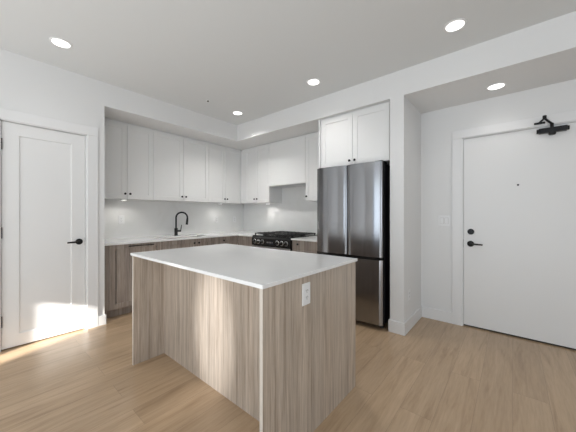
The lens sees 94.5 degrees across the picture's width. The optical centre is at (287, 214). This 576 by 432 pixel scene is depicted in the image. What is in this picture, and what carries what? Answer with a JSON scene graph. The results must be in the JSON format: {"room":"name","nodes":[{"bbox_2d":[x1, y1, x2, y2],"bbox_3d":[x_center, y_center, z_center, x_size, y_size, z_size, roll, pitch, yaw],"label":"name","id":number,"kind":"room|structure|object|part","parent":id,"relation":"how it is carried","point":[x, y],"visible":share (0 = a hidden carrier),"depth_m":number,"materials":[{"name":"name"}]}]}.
{"room":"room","nodes":[
{"label":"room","id":0,"kind":"room"},
{"bbox_2d":[0,49,104,315],"bbox_3d":[-3.442,-0.127,1.432,0.160,2.694,4.148,0,0,40],"label":"wall","id":1,"kind":"structure","parent":0,"point":[27,85],"depth_m":2.70,"materials":[{"name":"white paint"}]},
{"bbox_2d":[1,121,84,349],"bbox_3d":[-2.356,0.185,2.600,0.093,2.046,0.616,0,0,40],"label":"door","id":2,"kind":"structure","parent":1,"relation":"in","point":[43,170],"depth_m":2.58,"materials":[{"name":"white paint"}]},
{"bbox_2d":[0,108,97,351],"bbox_3d":[-2.389,0.138,2.632,0.132,2.165,0.830,0,0,40],"label":"trim","id":3,"kind":"structure","parent":1,"relation":"attached to","point":[90,133],"depth_m":2.84,"materials":[{"name":"white paint"}]},
{"bbox_2d":[98,314,105,325],"bbox_3d":[-2.092,1.167,2.974,0.114,0.105,0.076,0,0,40],"label":"baseboard","id":4,"kind":"structure","parent":1,"relation":"attached to","point":[101,319],"depth_m":2.94,"materials":[{"name":"white paint"}]},
{"bbox_2d":[0,0,575,124],"bbox_3d":[-0.265,-1.524,0.469,7.710,0.100,7.075,0,0,40],"label":"ceiling","id":5,"kind":"structure","parent":0,"point":[254,58],"depth_m":2.25,"materials":[{"name":"white paint"}]},
{"bbox_2d":[48,37,72,48],"bbox_3d":[-1.950,-1.471,2.286,0.160,0.006,0.160,0,0,40],"label":"recessed light","id":6,"kind":"object","parent":5,"relation":"in","point":[56,41],"visible":1,"depth_m":2.28,"materials":[{"name":"white plastic"}]},
{"bbox_2d":[232,111,242,114],"bbox_3d":[-0.732,-1.471,3.861,0.160,0.006,0.160,0,0,40],"label":"recessed light","id":7,"kind":"object","parent":5,"relation":"in","point":[233,112],"visible":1,"depth_m":3.85,"materials":[{"name":"white plastic"}]},
{"bbox_2d":[306,78,320,85],"bbox_3d":[0.283,-1.471,2.958,0.160,0.006,0.160,0,0,40],"label":"recessed light","id":8,"kind":"object","parent":5,"relation":"in","point":[312,82],"visible":1,"depth_m":2.96,"materials":[{"name":"white plastic"}]},
{"bbox_2d":[443,18,466,32],"bbox_3d":[1.301,-1.471,2.075,0.160,0.006,0.160,0,0,40],"label":"recessed light","id":9,"kind":"object","parent":5,"relation":"in","point":[455,25],"visible":1,"depth_m":2.07,"materials":[{"name":"white plastic"}]},
{"bbox_2d":[0,312,575,431],"bbox_3d":[-0.265,1.270,0.469,7.710,0.100,7.075,0,0,40],"label":"floor","id":10,"kind":"structure","parent":0,"point":[439,376],"depth_m":1.87,"materials":[{"name":"brown wood"}]},
{"bbox_2d":[105,242,160,317],"bbox_3d":[-2.117,0.787,3.481,0.644,0.864,0.660,0,0,40],"label":"base cabinet","id":11,"kind":"object","parent":10,"relation":"on","point":[118,259],"visible":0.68,"depth_m":3.18,"materials":[{"name":"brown wood"}]},
{"bbox_2d":[161,236,218,249],"bbox_3d":[-1.619,0.787,4.086,0.647,0.864,0.903,0,0,40],"label":"base cabinet","id":12,"kind":"object","parent":10,"relation":"on","point":[175,244],"visible":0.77,"depth_m":3.87,"materials":[{"name":"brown wood"}]},
{"bbox_3d":[-1.528,0.736,3.748,0.020,0.757,0.501,0,0,40],"label":"door","id":13,"kind":"part","parent":12,"relation":"part of","materials":[{"name":"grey wood"}]},
{"bbox_2d":[105,231,257,245],"bbox_3d":[-1.364,0.344,4.103,1.014,0.022,2.612,0,0,40],"label":"countertop","id":14,"kind":"structure","parent":12,"relation":"on","point":[120,241],"depth_m":3.88,"materials":[{"name":"white stone"}]},
{"bbox_2d":[174,212,187,235],"bbox_3d":[-1.701,0.141,4.245,0.213,0.382,0.058,0,0,-12],"label":"faucet","id":15,"kind":"object","parent":14,"relation":"on","point":[176,230],"visible":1,"depth_m":4.22,"materials":[{"name":"black metal"}]},
{"bbox_3d":[-1.694,0.084,4.245,0.194,0.267,0.025,0,0,-11],"label":"spout","id":16,"kind":"part","parent":15,"relation":"part of","materials":[{"name":"black metal"}]},
{"bbox_3d":[-1.236,0.736,4.093,0.020,0.757,0.395,0,0,40],"label":"door","id":17,"kind":"part","parent":12,"relation":"part of","materials":[{"name":"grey wood"}]},
{"bbox_2d":[219,236,236,244],"bbox_3d":[-1.206,0.787,4.575,0.647,0.864,0.373,0,0,40],"label":"base cabinet","id":18,"kind":"object","parent":10,"relation":"on","point":[229,239],"visible":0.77,"depth_m":4.39,"materials":[{"name":"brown wood"}]},
{"bbox_2d":[130,243,356,431],"bbox_3d":[-0.390,0.766,2.037,1.532,0.908,0.955,0,0,40],"label":"kitchen island","id":19,"kind":"object","parent":10,"relation":"on","point":[272,331],"visible":1,"depth_m":1.69,"materials":[{"name":"brown wood"}]},
{"bbox_3d":[-0.962,0.776,2.512,0.020,0.888,0.920,0,0,40],"label":"panel","id":20,"kind":"part","parent":19,"relation":"part of","materials":[{"name":"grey wood"}]},
{"bbox_3d":[-0.522,0.776,1.879,1.470,0.888,0.018,0,0,40],"label":"panel","id":21,"kind":"part","parent":19,"relation":"part of","materials":[{"name":"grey wood"}]},
{"bbox_2d":[130,243,356,288],"bbox_3d":[-0.394,0.322,2.033,1.532,0.020,0.943,0,0,40],"label":"island countertop","id":22,"kind":"structure","parent":19,"relation":"on","point":[257,267],"depth_m":1.77,"materials":[{"name":"white stone"}]},
{"bbox_2d":[302,282,309,305],"bbox_3d":[0.098,0.428,1.439,0.006,0.118,0.072,0,0,40],"label":"outlet","id":23,"kind":"object","parent":19,"relation":"attached to","point":[305,285],"depth_m":1.43,"materials":[{"name":"white plastic"}]},
{"bbox_2d":[305,287,308,300],"bbox_3d":[0.101,0.428,1.437,0.003,0.068,0.034,0,0,40],"label":"receptacle","id":24,"kind":"object","parent":19,"relation":"attached to","point":[306,288],"depth_m":1.44,"materials":[{"name":"white plastic"}]},
{"bbox_3d":[0.176,0.776,1.551,0.020,0.888,0.920,0,0,40],"label":"panel","id":25,"kind":"part","parent":19,"relation":"part of","materials":[{"name":"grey wood"}]},
{"bbox_2d":[238,236,251,245],"bbox_3d":[-0.496,0.787,4.650,0.392,0.864,0.656,0,0,40],"label":"base cabinet","id":26,"kind":"object","parent":10,"relation":"on","point":[242,240],"visible":0.13,"depth_m":4.40,"materials":[{"name":"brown wood"}]},
{"bbox_2d":[252,231,316,250],"bbox_3d":[-0.072,0.753,4.226,0.800,0.933,0.744,0,0,40],"label":"gas range","id":27,"kind":"object","parent":10,"relation":"on","point":[281,240],"visible":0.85,"depth_m":4.01,"materials":[{"name":"black metal"}]},
{"bbox_3d":[-0.271,0.491,3.990,0.788,0.017,0.012,0,0,40],"label":"door trim","id":28,"kind":"part","parent":27,"relation":"part of","materials":[{"name":"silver metal"}]},
{"bbox_3d":[-0.259,0.744,4.005,0.788,0.521,0.040,0,0,40],"label":"oven door","id":29,"kind":"part","parent":27,"relation":"part of","materials":[{"name":"black metal"}]},
{"bbox_3d":[-0.256,0.404,4.008,0.794,0.142,0.060,0,0,40],"label":"control panel","id":30,"kind":"part","parent":27,"relation":"part of","materials":[{"name":"black metal"}]},
{"bbox_2d":[253,234,316,237],"bbox_3d":[-0.047,0.328,4.256,0.800,0.010,0.667,0,0,40],"label":"cooktop","id":31,"kind":"object","parent":27,"relation":"in","point":[259,235],"depth_m":4.02,"materials":[{"name":"black metal"}]},
{"bbox_2d":[292,240,316,253],"bbox_3d":[0.441,0.787,3.842,0.478,0.864,0.682,0,0,40],"label":"base cabinet","id":32,"kind":"object","parent":10,"relation":"on","point":[298,246],"visible":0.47,"depth_m":3.61,"materials":[{"name":"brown wood"}]},
{"bbox_2d":[291,236,316,241],"bbox_3d":[0.443,0.344,3.843,0.480,0.022,0.678,0,0,40],"label":"countertop","id":33,"kind":"structure","parent":32,"relation":"on","point":[310,238],"depth_m":3.72,"materials":[{"name":"white stone"}]},
{"bbox_3d":[0.244,0.804,3.609,0.471,0.620,0.020,0,0,40],"label":"door","id":34,"kind":"part","parent":32,"relation":"part of","materials":[{"name":"brown wood"}]},
{"bbox_2d":[319,120,320,167],"bbox_3d":[0.632,0.004,3.677,0.022,2.430,0.714,0,0,40],"label":"gable panel","id":35,"kind":"object","parent":10,"relation":"on","point":[319,120],"visible":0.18,"depth_m":3.40,"materials":[{"name":"white wood"}]},
{"bbox_2d":[321,102,389,167],"bbox_3d":[0.929,-0.896,3.331,0.877,0.632,0.626,0,0,40],"label":"upper cabinet","id":36,"kind":"object","parent":35,"relation":"attached to","point":[362,135],"visible":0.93,"depth_m":3.07,"materials":[{"name":"white wood"}]},
{"bbox_3d":[0.594,-0.884,3.252,0.424,0.607,0.020,0,0,40],"label":"door","id":37,"kind":"part","parent":36,"relation":"part of","materials":[{"name":"white wood"}]},
{"bbox_3d":[0.922,-0.884,2.975,0.424,0.607,0.020,0,0,40],"label":"door","id":38,"kind":"part","parent":36,"relation":"part of","materials":[{"name":"white wood"}]},
{"bbox_2d":[317,160,389,327],"bbox_3d":[0.917,0.322,3.335,0.822,1.794,0.810,0,0,40],"label":"refrigerator","id":39,"kind":"object","parent":10,"relation":"on","point":[353,200],"visible":0.77,"depth_m":2.92,"materials":[{"name":"silver metal"}]},
{"bbox_3d":[0.516,-0.057,3.181,0.408,1.017,0.058,0,0,40],"label":"door","id":40,"kind":"part","parent":39,"relation":"part of","materials":[{"name":"silver metal"}]},
{"bbox_3d":[0.674,0.824,3.048,0.822,0.683,0.058,0,0,40],"label":"freezer drawer","id":41,"kind":"part","parent":39,"relation":"part of","materials":[{"name":"silver metal"}]},
{"bbox_3d":[0.832,-0.057,2.915,0.408,1.017,0.058,0,0,40],"label":"door","id":42,"kind":"part","parent":39,"relation":"part of","materials":[{"name":"silver metal"}]},
{"bbox_2d":[105,11,575,150],"bbox_3d":[1.073,-1.343,2.054,7.410,0.262,2.627,0,0,40],"label":"soffit","id":43,"kind":"structure","parent":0,"point":[544,53],"depth_m":2.74,"materials":[{"name":"white paint"}]},
{"bbox_2d":[486,82,506,90],"bbox_3d":[1.965,-1.209,2.516,0.160,0.006,0.160,0,0,40],"label":"recessed light","id":44,"kind":"object","parent":43,"relation":"in","point":[499,85],"visible":1,"depth_m":2.51,"materials":[{"name":"white plastic"}]},
{"bbox_2d":[390,95,420,322],"bbox_3d":[1.365,0.004,3.029,0.139,2.432,0.760,0,0,40],"label":"wall","id":45,"kind":"structure","parent":0,"point":[405,119],"depth_m":2.77,"materials":[{"name":"white paint"}]},
{"bbox_2d":[388,306,421,335],"bbox_3d":[1.328,1.157,2.985,0.166,0.125,0.673,0,0,40],"label":"baseboard","id":46,"kind":"structure","parent":45,"relation":"attached to","point":[400,328],"depth_m":2.76,"materials":[{"name":"white paint"}]},
{"bbox_2d":[421,79,575,311],"bbox_3d":[3.206,0.004,1.970,4.042,2.432,0.200,0,0,40],"label":"wall","id":47,"kind":"structure","parent":0,"point":[437,126],"depth_m":3.03,"materials":[{"name":"white paint"}]},
{"bbox_2d":[422,306,451,323],"bbox_3d":[1.722,1.157,3.083,0.310,0.125,0.014,0,0,40],"label":"baseboard","id":48,"kind":"structure","parent":47,"relation":"attached to","point":[431,313],"depth_m":3.07,"materials":[{"name":"white paint"}]},
{"bbox_2d":[438,216,449,225],"bbox_3d":[1.781,0.070,3.037,0.118,0.118,0.009,0,0,40],"label":"light switch","id":49,"kind":"object","parent":47,"relation":"attached to","point":[442,220],"visible":1,"depth_m":3.04,"materials":[{"name":"white plastic"}]},
{"bbox_2d":[452,110,575,325],"bbox_3d":[2.306,0.145,2.668,1.118,2.150,0.136,0,0,40],"label":"trim","id":50,"kind":"structure","parent":47,"relation":"attached to","point":[458,137],"depth_m":2.92,"materials":[{"name":"white paint"}]},
{"bbox_2d":[463,115,575,349],"bbox_3d":[2.252,0.154,2.606,0.913,2.119,0.174,0,0,40],"label":"door","id":51,"kind":"structure","parent":47,"relation":"in","point":[519,241],"depth_m":2.61,"materials":[{"name":"white paint"}]},
{"bbox_3d":[2.372,-0.856,2.465,0.135,0.099,0.112,0,0,40],"label":"closer arm","id":52,"kind":"part","parent":51,"relation":"part of","materials":[{"name":"black metal"}]},
{"bbox_3d":[-1.806,-0.127,4.504,0.150,2.694,2.897,0,0,40],"label":"wall","id":53,"kind":"structure","parent":0,"visible":0},
{"bbox_2d":[105,118,152,200],"bbox_3d":[-2.238,-0.710,3.589,0.342,1.004,0.692,0,0,40],"label":"upper cabinet","id":54,"kind":"object","parent":53,"relation":"attached to","point":[128,147],"visible":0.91,"depth_m":3.52,"materials":[{"name":"white wood"}]},
{"bbox_3d":[-2.231,-0.695,3.387,0.020,0.971,0.324,0,0,40],"label":"door","id":55,"kind":"part","parent":54,"relation":"part of","materials":[{"name":"white wood"}]},
{"bbox_3d":[-2.018,-0.695,3.639,0.020,0.971,0.328,0,0,40],"label":"door","id":56,"kind":"part","parent":54,"relation":"part of","materials":[{"name":"white wood"}]},
{"bbox_2d":[105,199,242,238],"bbox_3d":[-1.753,0.071,4.440,0.012,0.567,2.624,0,0,40],"label":"backsplash","id":57,"kind":"structure","parent":53,"relation":"attached to","point":[141,218],"depth_m":4.21,"materials":[{"name":"stone"}]},
{"bbox_2d":[146,129,208,202],"bbox_3d":[-1.724,-0.710,4.198,0.342,1.004,0.900,0,0,40],"label":"upper cabinet","id":58,"kind":"object","parent":53,"relation":"attached to","point":[180,163],"visible":0.99,"depth_m":4.06,"materials":[{"name":"white wood"}]},
{"bbox_3d":[-1.765,-0.695,3.940,0.020,0.971,0.451,0,0,40],"label":"door","id":59,"kind":"part","parent":58,"relation":"part of","materials":[{"name":"white wood"}]},
{"bbox_3d":[-1.474,-0.695,4.284,0.020,0.971,0.442,0,0,40],"label":"door","id":60,"kind":"part","parent":58,"relation":"part of","materials":[{"name":"white wood"}]},
{"bbox_2d":[204,142,240,203],"bbox_3d":[-1.212,-0.710,4.804,0.342,1.004,0.685,0,0,40],"label":"upper cabinet","id":61,"kind":"object","parent":53,"relation":"attached to","point":[224,162],"visible":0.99,"depth_m":4.69,"materials":[{"name":"white wood"}]},
{"bbox_3d":[-1.221,-0.695,4.584,0.020,0.971,0.335,0,0,40],"label":"door","id":62,"kind":"part","parent":61,"relation":"part of","materials":[{"name":"white wood"}]},
{"bbox_3d":[-0.999,-0.695,4.847,0.020,0.971,0.344,0,0,40],"label":"door","id":63,"kind":"part","parent":61,"relation":"part of","materials":[{"name":"white wood"}]},
{"bbox_3d":[0.417,-0.127,4.425,3.348,2.694,0.150,0,0,40],"label":"wall","id":64,"kind":"structure","parent":0,"visible":0},
{"bbox_2d":[241,143,281,203],"bbox_3d":[-0.503,-0.710,4.853,0.728,1.004,0.355,0,0,40],"label":"upper cabinet","id":65,"kind":"object","parent":64,"relation":"attached to","point":[255,188],"visible":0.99,"depth_m":4.70,"materials":[{"name":"white wood"}]},
{"bbox_3d":[-0.673,-0.695,4.811,0.305,0.971,0.020,0,0,40],"label":"door","id":66,"kind":"part","parent":65,"relation":"part of","materials":[{"name":"white wood"}]},
{"bbox_3d":[-0.435,-0.695,4.610,0.309,0.971,0.020,0,0,40],"label":"door","id":67,"kind":"part","parent":65,"relation":"part of","materials":[{"name":"white wood"}]},
{"bbox_2d":[243,186,316,234],"bbox_3d":[-0.028,-0.072,4.693,2.296,0.855,0.012,0,0,40],"label":"backsplash","id":68,"kind":"structure","parent":64,"relation":"attached to","point":[294,214],"depth_m":4.70,"materials":[{"name":"tile"}]},
{"bbox_2d":[269,135,305,187],"bbox_3d":[0.076,-0.840,4.381,0.762,0.744,0.329,0,0,40],"label":"upper cabinet","id":69,"kind":"object","parent":64,"relation":"attached to","point":[287,158],"visible":0.86,"depth_m":4.24,"materials":[{"name":"white wood"}]},
{"bbox_2d":[305,132,318,201],"bbox_3d":[0.545,-0.710,3.968,0.482,1.004,0.355,0,0,40],"label":"upper cabinet","id":70,"kind":"object","parent":64,"relation":"attached to","point":[312,140],"visible":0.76,"depth_m":3.93,"materials":[{"name":"white wood"}]}
]}

